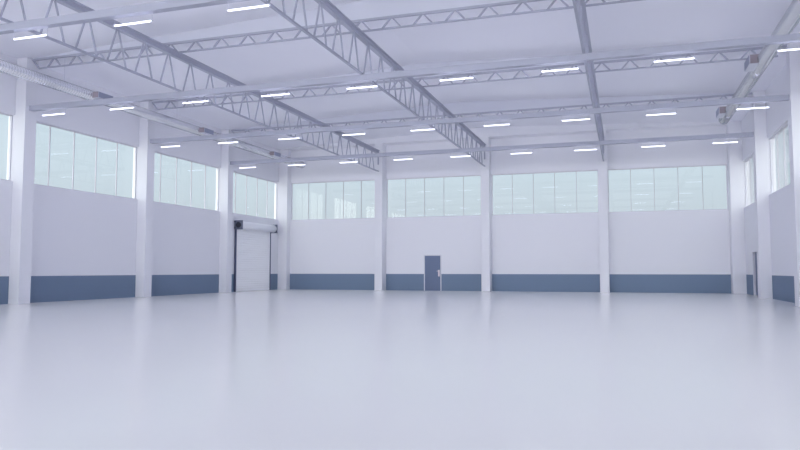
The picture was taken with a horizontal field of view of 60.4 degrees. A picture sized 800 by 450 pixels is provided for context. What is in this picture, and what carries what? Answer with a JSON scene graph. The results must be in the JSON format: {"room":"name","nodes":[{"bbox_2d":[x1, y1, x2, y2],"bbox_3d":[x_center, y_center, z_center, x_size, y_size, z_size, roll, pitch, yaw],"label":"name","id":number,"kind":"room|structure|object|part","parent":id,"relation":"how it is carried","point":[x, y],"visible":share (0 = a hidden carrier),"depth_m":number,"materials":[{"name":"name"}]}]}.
{"room":"empty warehouse","nodes":[
{"label":"empty warehouse","id":0,"kind":"room"},
{"bbox_2d":[0,53,278,303],"bbox_3d":[-16.738,-2.116,19.665,0.300,9.310,56.600,-1,-4,18],"label":"wall","id":1,"kind":"structure","parent":0,"point":[84,243],"depth_m":30.71,"materials":[{"name":"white paint"}]},
{"bbox_2d":[0,112,12,180],"bbox_3d":[-15.708,-3.106,22.894,0.090,2.513,6.464,-1,-4,18],"label":"window","id":2,"kind":"structure","parent":1,"relation":"in","point":[11,116],"depth_m":25.90,"materials":[{"name":"white paint"}]},
{"bbox_2d":[36,121,136,198],"bbox_3d":[-13.546,-2.665,29.537,0.090,2.513,6.464,-1,-4,18],"label":"window","id":3,"kind":"structure","parent":1,"relation":"in","point":[50,126],"depth_m":30.09,"materials":[{"name":"white paint"}]},
{"bbox_2d":[153,152,218,210],"bbox_3d":[-11.384,-2.225,36.180,0.090,2.513,6.464,-1,-4,18],"label":"window","id":4,"kind":"structure","parent":1,"relation":"in","point":[161,154],"depth_m":36.76,"materials":[{"name":"white paint"}]},
{"bbox_2d":[233,171,276,219],"bbox_3d":[-9.231,-1.786,42.794,0.090,2.513,6.402,-1,-4,18],"label":"window","id":5,"kind":"structure","parent":1,"relation":"in","point":[233,171],"depth_m":43.39,"materials":[{"name":"white paint"}]},
{"bbox_2d":[234,220,277,291],"bbox_3d":[-8.846,1.949,42.356,0.560,4.200,4.335,-1,-4,18],"label":"door","id":6,"kind":"structure","parent":1,"relation":"in","point":[252,241],"depth_m":42.19,"materials":[{"name":"white metal"}]},
{"bbox_3d":[-9.694,2.062,40.430,0.130,3.720,0.050,-1,-4,18],"label":"guide rail","id":7,"kind":"part","parent":6,"relation":"part of","materials":[{"name":"blue"}]},
{"bbox_3d":[-9.502,-0.011,40.461,0.560,0.540,0.025,-1,-4,18],"label":"plate","id":8,"kind":"part","parent":6,"relation":"part of","materials":[{"name":"blue"}]},
{"bbox_2d":[236,229,269,291],"bbox_3d":[-9.052,2.160,42.396,0.035,3.776,4.090,-1,-4,18],"label":"curtain","id":9,"kind":"object","parent":6,"relation":"hanging from","point":[252,247],"depth_m":42.29,"materials":[{"name":"white metal"}]},
{"bbox_3d":[-8.415,2.322,44.359,0.130,3.720,0.050,-1,-4,18],"label":"guide rail","id":10,"kind":"part","parent":6,"relation":"part of","materials":[{"name":"grey metal"}]},
{"bbox_2d":[0,289,799,449],"bbox_3d":[-3.280,2.390,14.987,28.600,0.300,56.600,-1,-4,18],"label":"floor","id":11,"kind":"structure","parent":0,"point":[277,369],"depth_m":8.31,"materials":[{"name":"concrete"}]},
{"bbox_2d":[8,57,38,303],"bbox_3d":[-14.256,-1.690,26.016,0.490,9.301,0.536,-1,-4,18],"label":"column","id":12,"kind":"structure","parent":11,"relation":"on","point":[26,91],"depth_m":25.83,"materials":[{"name":"paint"}]},
{"bbox_2d":[32,0,641,68],"bbox_3d":[-1.173,-6.404,22.070,27.020,0.415,0.080,-1,-4,18],"label":"lattice","id":13,"kind":"object","parent":12,"relation":"attached to","point":[519,2],"visible":0.86,"depth_m":22.42,"materials":[{"name":"grey paint"}]},
{"bbox_2d":[32,0,515,58],"bbox_3d":[-1.173,-6.910,22.104,27.020,0.600,0.100,-1,-4,18],"label":"rib","id":14,"kind":"object","parent":13,"relation":"on","point":[365,9],"visible":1,"depth_m":22.53,"materials":[{"name":"grey paint"}]},
{"bbox_2d":[29,33,799,111],"bbox_3d":[-1.173,-4.700,21.957,27.020,0.190,0.200,-1,-4,18],"label":"tie beam","id":15,"kind":"structure","parent":12,"relation":"attached to","point":[786,38],"depth_m":21.01,"materials":[{"name":"grey metal"}]},
{"bbox_2d":[109,102,134,109],"bbox_3d":[-10.038,-4.303,24.816,1.084,0.240,0.044,-1,-4,18],"label":"strip light","id":16,"kind":"object","parent":15,"relation":"hanging from","point":[134,102],"visible":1,"depth_m":24.77,"materials":[{"name":"white paint"}]},
{"bbox_2d":[182,100,209,103],"bbox_3d":[-7.096,-4.366,23.863,1.084,0.240,0.044,-1,-4,18],"label":"strip light","id":17,"kind":"object","parent":15,"relation":"hanging from","point":[207,100],"visible":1,"depth_m":23.83,"materials":[{"name":"white paint"}]},
{"bbox_2d":[261,90,289,96],"bbox_3d":[-4.154,-4.429,22.910,1.084,0.240,0.044,-1,-4,18],"label":"strip light","id":18,"kind":"object","parent":15,"relation":"hanging from","point":[261,90],"visible":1,"depth_m":22.89,"materials":[{"name":"white paint"}]},
{"bbox_2d":[346,85,377,89],"bbox_3d":[-1.212,-4.492,21.956,1.084,0.240,0.044,-1,-4,18],"label":"strip light","id":19,"kind":"object","parent":15,"relation":"hanging from","point":[377,85],"visible":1,"depth_m":21.93,"materials":[{"name":"white paint"}]},
{"bbox_2d":[439,71,473,80],"bbox_3d":[1.729,-4.556,21.003,1.084,0.240,0.044,-1,-4,18],"label":"strip light","id":20,"kind":"object","parent":15,"relation":"hanging from","point":[473,71],"visible":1,"depth_m":20.96,"materials":[{"name":"white paint"}]},
{"bbox_2d":[541,65,578,72],"bbox_3d":[4.671,-4.619,20.050,1.084,0.240,0.044,-1,-4,18],"label":"strip light","id":21,"kind":"object","parent":15,"relation":"hanging from","point":[541,65],"visible":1,"depth_m":20.04,"materials":[{"name":"white paint"}]},
{"bbox_2d":[653,51,694,62],"bbox_3d":[7.613,-4.682,19.097,1.084,0.240,0.044,-1,-4,18],"label":"strip light","id":22,"kind":"object","parent":15,"relation":"hanging from","point":[694,51],"visible":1,"depth_m":19.08,"materials":[{"name":"white paint"}]},
{"bbox_2d":[777,48,799,51],"bbox_3d":[10.555,-4.745,18.143,1.084,0.240,0.044,-1,-4,18],"label":"strip light","id":23,"kind":"object","parent":15,"relation":"hanging from","point":[797,48],"visible":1,"depth_m":18.21,"materials":[{"name":"white paint"}]},
{"bbox_2d":[135,101,155,296],"bbox_3d":[-12.094,-1.250,32.659,0.490,9.301,0.536,-1,-4,18],"label":"column","id":24,"kind":"structure","parent":11,"relation":"on","point":[143,283],"depth_m":32.46,"materials":[{"name":"paint"}]},
{"bbox_2d":[152,44,786,109],"bbox_3d":[0.989,-5.963,28.713,27.020,0.415,0.080,-1,-4,18],"label":"lattice","id":25,"kind":"object","parent":24,"relation":"attached to","point":[686,55],"visible":0.83,"depth_m":27.79,"materials":[{"name":"grey paint"}]},
{"bbox_2d":[152,44,785,101],"bbox_3d":[0.989,-6.470,28.747,27.020,0.600,0.100,-1,-4,18],"label":"rib","id":26,"kind":"object","parent":25,"relation":"on","point":[453,63],"visible":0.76,"depth_m":28.41,"materials":[{"name":"grey paint"}]},
{"bbox_2d":[150,94,789,143],"bbox_3d":[0.989,-4.259,28.601,27.020,0.190,0.200,-1,-4,18],"label":"tie beam","id":27,"kind":"structure","parent":24,"relation":"attached to","point":[774,98],"depth_m":27.61,"materials":[{"name":"grey metal"}]},
{"bbox_2d":[646,112,676,115],"bbox_3d":[9.775,-4.242,25.740,1.084,0.240,0.044,-1,-4,18],"label":"strip light","id":28,"kind":"object","parent":27,"relation":"hanging from","point":[676,112],"visible":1,"depth_m":25.71,"materials":[{"name":"white paint"}]},
{"bbox_2d":[736,107,768,109],"bbox_3d":[12.717,-4.305,24.787,1.084,0.240,0.044,-1,-4,18],"label":"strip light","id":29,"kind":"object","parent":27,"relation":"hanging from","point":[757,107],"visible":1,"depth_m":24.77,"materials":[{"name":"white paint"}]},
{"bbox_2d":[219,129,233,292],"bbox_3d":[-9.932,-0.809,39.302,0.490,9.301,0.536,-1,-4,18],"label":"column","id":30,"kind":"structure","parent":11,"relation":"on","point":[227,151],"depth_m":39.09,"materials":[{"name":"paint"}]},
{"bbox_2d":[231,93,751,132],"bbox_3d":[3.151,-5.523,35.357,27.020,0.415,0.080,-1,-4,18],"label":"lattice","id":31,"kind":"object","parent":30,"relation":"attached to","point":[721,96],"visible":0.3,"depth_m":34.48,"materials":[{"name":"grey paint"}]},
{"bbox_2d":[233,92,751,129],"bbox_3d":[3.151,-6.029,35.390,27.020,0.600,0.100,-1,-4,18],"label":"rib","id":32,"kind":"object","parent":31,"relation":"on","point":[478,106],"visible":0.94,"depth_m":34.92,"materials":[{"name":"grey paint"}]},
{"bbox_2d":[230,132,753,164],"bbox_3d":[3.151,-3.819,35.244,27.020,0.190,0.200,-1,-4,18],"label":"tie beam","id":33,"kind":"structure","parent":30,"relation":"attached to","point":[747,134],"depth_m":34.42,"materials":[{"name":"grey metal"}]},
{"bbox_2d":[277,150,290,288],"bbox_3d":[-7.718,-0.365,45.849,0.647,9.280,0.510,-1,-4,18],"label":"column","id":34,"kind":"structure","parent":11,"relation":"on","point":[284,200],"depth_m":45.63,"materials":[{"name":"paint"}]},
{"bbox_2d":[374,143,385,289],"bbox_3d":[-1.242,-0.513,43.609,0.507,9.280,0.780,-1,-4,18],"label":"column","id":35,"kind":"structure","parent":11,"relation":"on","point":[380,177],"depth_m":43.30,"materials":[{"name":"paint"}]},
{"bbox_2d":[0,0,379,171],"bbox_3d":[-9.890,-5.777,17.268,0.160,1.360,55.220,-1,-4,18],"label":"girder","id":36,"kind":"object","parent":35,"relation":"attached to","point":[74,5],"visible":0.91,"depth_m":24.15,"materials":[{"name":"grey metal"}]},
{"bbox_2d":[480,137,491,291],"bbox_3d":[5.212,-0.652,41.518,0.507,9.280,0.780,-1,-4,18],"label":"column","id":37,"kind":"structure","parent":11,"relation":"on","point":[486,211],"depth_m":41.17,"materials":[{"name":"paint"}]},
{"bbox_2d":[261,0,485,166],"bbox_3d":[-3.422,-5.916,15.173,0.160,1.360,55.220,-1,-4,18],"label":"girder","id":38,"kind":"object","parent":37,"relation":"attached to","point":[327,5],"visible":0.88,"depth_m":23.29,"materials":[{"name":"grey metal"}]},
{"bbox_2d":[597,130,609,292],"bbox_3d":[11.678,-0.791,39.422,0.507,9.280,0.780,-1,-4,18],"label":"column","id":39,"kind":"structure","parent":11,"relation":"on","point":[602,165],"depth_m":39.03,"materials":[{"name":"paint"}]},
{"bbox_2d":[572,0,603,160],"bbox_3d":[3.088,-6.056,13.063,0.160,1.360,55.220,-1,-4,18],"label":"girder","id":40,"kind":"object","parent":39,"relation":"attached to","point":[579,6],"visible":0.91,"depth_m":22.32,"materials":[{"name":"grey metal"}]},
{"bbox_2d":[726,122,746,293],"bbox_3d":[18.256,-0.932,37.291,0.647,9.280,0.780,-1,-4,18],"label":"column","id":41,"kind":"structure","parent":11,"relation":"on","point":[734,150],"depth_m":36.95,"materials":[{"name":"paint"}]},
{"bbox_2d":[751,91,772,298],"bbox_3d":[16.233,-1.371,30.824,0.490,9.301,0.536,-1,-4,18],"label":"column","id":42,"kind":"structure","parent":11,"relation":"on","point":[759,125],"depth_m":30.60,"materials":[{"name":"paint"}]},
{"bbox_2d":[785,42,799,306],"bbox_3d":[14.071,-1.812,24.181,0.490,9.301,0.536,-1,-4,18],"label":"column","id":43,"kind":"structure","parent":11,"relation":"on","point":[793,56],"depth_m":24.11,"materials":[{"name":"paint"}]},
{"bbox_3d":[-16.418,-2.131,19.373,0.490,9.301,0.536,-1,-4,18],"label":"column","id":44,"kind":"structure","parent":11,"relation":"on","visible":0},
{"bbox_2d":[0,0,249,34],"bbox_3d":[-3.335,-5.140,15.314,27.020,0.190,0.200,-1,-4,18],"label":"tie beam","id":45,"kind":"structure","parent":44,"relation":"attached to","point":[168,5],"depth_m":16.41,"materials":[{"name":"grey metal"}]},
{"bbox_2d":[13,27,47,39],"bbox_3d":[-9.258,-4.806,17.220,1.084,0.240,0.044,-1,-4,18],"label":"strip light","id":46,"kind":"object","parent":45,"relation":"hanging from","point":[46,34],"visible":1,"depth_m":17.19,"materials":[{"name":"white paint"}]},
{"bbox_2d":[114,19,152,26],"bbox_3d":[-6.316,-4.870,16.267,1.084,0.240,0.044,-1,-4,18],"label":"strip light","id":47,"kind":"object","parent":45,"relation":"hanging from","point":[151,20],"visible":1,"depth_m":16.24,"materials":[{"name":"white paint"}]},
{"bbox_2d":[227,3,270,11],"bbox_3d":[-3.374,-4.933,15.313,1.084,0.240,0.044,-1,-4,18],"label":"strip light","id":48,"kind":"object","parent":45,"relation":"hanging from","point":[269,4],"visible":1,"depth_m":15.29,"materials":[{"name":"white paint"}]},
{"bbox_2d":[0,0,799,148],"bbox_3d":[-3.280,-7.457,15.639,28.600,0.863,56.600,-1,-4,18],"label":"ceiling","id":49,"kind":"structure","parent":0,"point":[644,23],"depth_m":26.91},
{"bbox_2d":[0,59,304,167],"bbox_3d":[-15.040,-6.200,19.352,0.669,1.312,55.940,-1,-4,18],"label":"air duct","id":50,"kind":"object","parent":49,"relation":"hanging from","point":[8,68],"visible":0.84,"depth_m":29.45,"materials":[{"name":"silver metal"}]},
{"bbox_2d":[99,92,112,98],"bbox_3d":[-11.919,-5.196,27.853,0.012,0.220,0.790,-1,-4,18],"label":"grille","id":51,"kind":"object","parent":50,"relation":"attached to","point":[101,95],"depth_m":27.71,"materials":[{"name":"metal"}]},
{"bbox_2d":[204,128,213,134],"bbox_3d":[-9.664,-4.737,34.781,0.012,0.220,0.790,-1,-4,18],"label":"grille","id":52,"kind":"object","parent":50,"relation":"attached to","point":[207,131],"depth_m":34.77,"materials":[{"name":"metal"}]},
{"bbox_2d":[716,0,799,124],"bbox_3d":[7.392,-6.901,8.726,0.689,1.326,49.540,-1,-4,18],"label":"air duct","id":53,"kind":"object","parent":49,"relation":"hanging from","point":[755,65],"visible":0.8,"depth_m":22.92,"materials":[{"name":"silver metal"}]},
{"bbox_2d":[719,106,725,112],"bbox_3d":[14.214,-5.064,30.227,0.275,0.290,0.025,-1,-4,18],"label":"grille","id":54,"kind":"object","parent":53,"relation":"attached to","point":[722,108],"depth_m":30.22,"materials":[{"name":"grey metal"}]},
{"bbox_2d":[744,56,748,70],"bbox_3d":[11.836,-5.518,23.447,0.012,0.280,0.920,-1,-4,18],"label":"grille","id":55,"kind":"object","parent":53,"relation":"attached to","point":[746,65],"depth_m":23.46,"materials":[{"name":"metal"}]},
{"bbox_2d":[750,54,758,62],"bbox_3d":[11.836,-5.548,22.919,0.275,0.290,0.025,-1,-4,18],"label":"grille","id":56,"kind":"object","parent":53,"relation":"attached to","point":[753,57],"depth_m":22.92,"materials":[{"name":"grey"}]},
{"bbox_2d":[277,121,740,292],"bbox_3d":[5.294,-0.963,41.669,28.000,9.920,1.080,-1,-4,18],"label":"wall","id":57,"kind":"structure","parent":0,"point":[684,251],"depth_m":41.03,"materials":[{"name":"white paint"}]},
{"bbox_2d":[291,180,374,219],"bbox_3d":[-4.302,-1.624,45.242,6.276,2.513,0.090,-1,-4,18],"label":"window","id":58,"kind":"structure","parent":57,"relation":"in","point":[353,180],"depth_m":45.47,"materials":[{"name":"white paint"}]},
{"bbox_2d":[424,255,440,290],"bbox_3d":[2.017,2.962,42.663,1.110,2.220,0.125,-1,-4,18],"label":"door","id":59,"kind":"structure","parent":57,"relation":"in","point":[432,263],"depth_m":42.67,"materials":[{"name":"blue paint"}]},
{"bbox_2d":[387,175,480,217],"bbox_3d":[2.150,-1.763,43.151,6.279,2.513,0.090,-1,-4,18],"label":"window","id":60,"kind":"structure","parent":57,"relation":"in","point":[468,175],"depth_m":43.33,"materials":[{"name":"white paint"}]},
{"bbox_2d":[492,170,598,214],"bbox_3d":[8.610,-1.902,41.058,6.291,2.513,0.090,-1,-4,18],"label":"window","id":61,"kind":"structure","parent":57,"relation":"in","point":[583,170],"depth_m":41.19,"materials":[{"name":"white paint"}]},
{"bbox_2d":[607,164,727,211],"bbox_3d":[15.099,-2.041,38.956,6.339,2.513,0.090,-1,-4,18],"label":"window","id":62,"kind":"structure","parent":57,"relation":"in","point":[721,164],"depth_m":38.80,"materials":[{"name":"white paint"}]},
{"bbox_2d":[741,65,794,302],"bbox_3d":[10.178,-2.694,10.944,0.300,9.310,56.600,-1,-4,18],"label":"wall","id":63,"kind":"structure","parent":0,"point":[782,262],"depth_m":29.26,"materials":[{"name":"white paint"}]},
{"bbox_2d":[745,154,754,206],"bbox_3d":[17.634,-2.373,33.947,0.090,2.513,6.132,-1,-4,18],"label":"window","id":64,"kind":"structure","parent":63,"relation":"in","point":[751,156],"depth_m":36.73,"materials":[{"name":"white paint"}]},
{"bbox_2d":[752,251,757,294],"bbox_3d":[17.778,2.401,34.059,0.300,2.200,1.230,-1,-4,18],"label":"door","id":65,"kind":"structure","parent":63,"relation":"in","point":[754,253],"depth_m":34.61,"materials":[{"name":"white paint"}]},
{"bbox_2d":[770,122,787,192],"bbox_3d":[15.523,-2.803,27.462,0.090,2.513,6.464,-1,-4,18],"label":"window","id":66,"kind":"structure","parent":63,"relation":"in","point":[786,124],"depth_m":29.30,"materials":[{"name":"white paint"}]}
]}

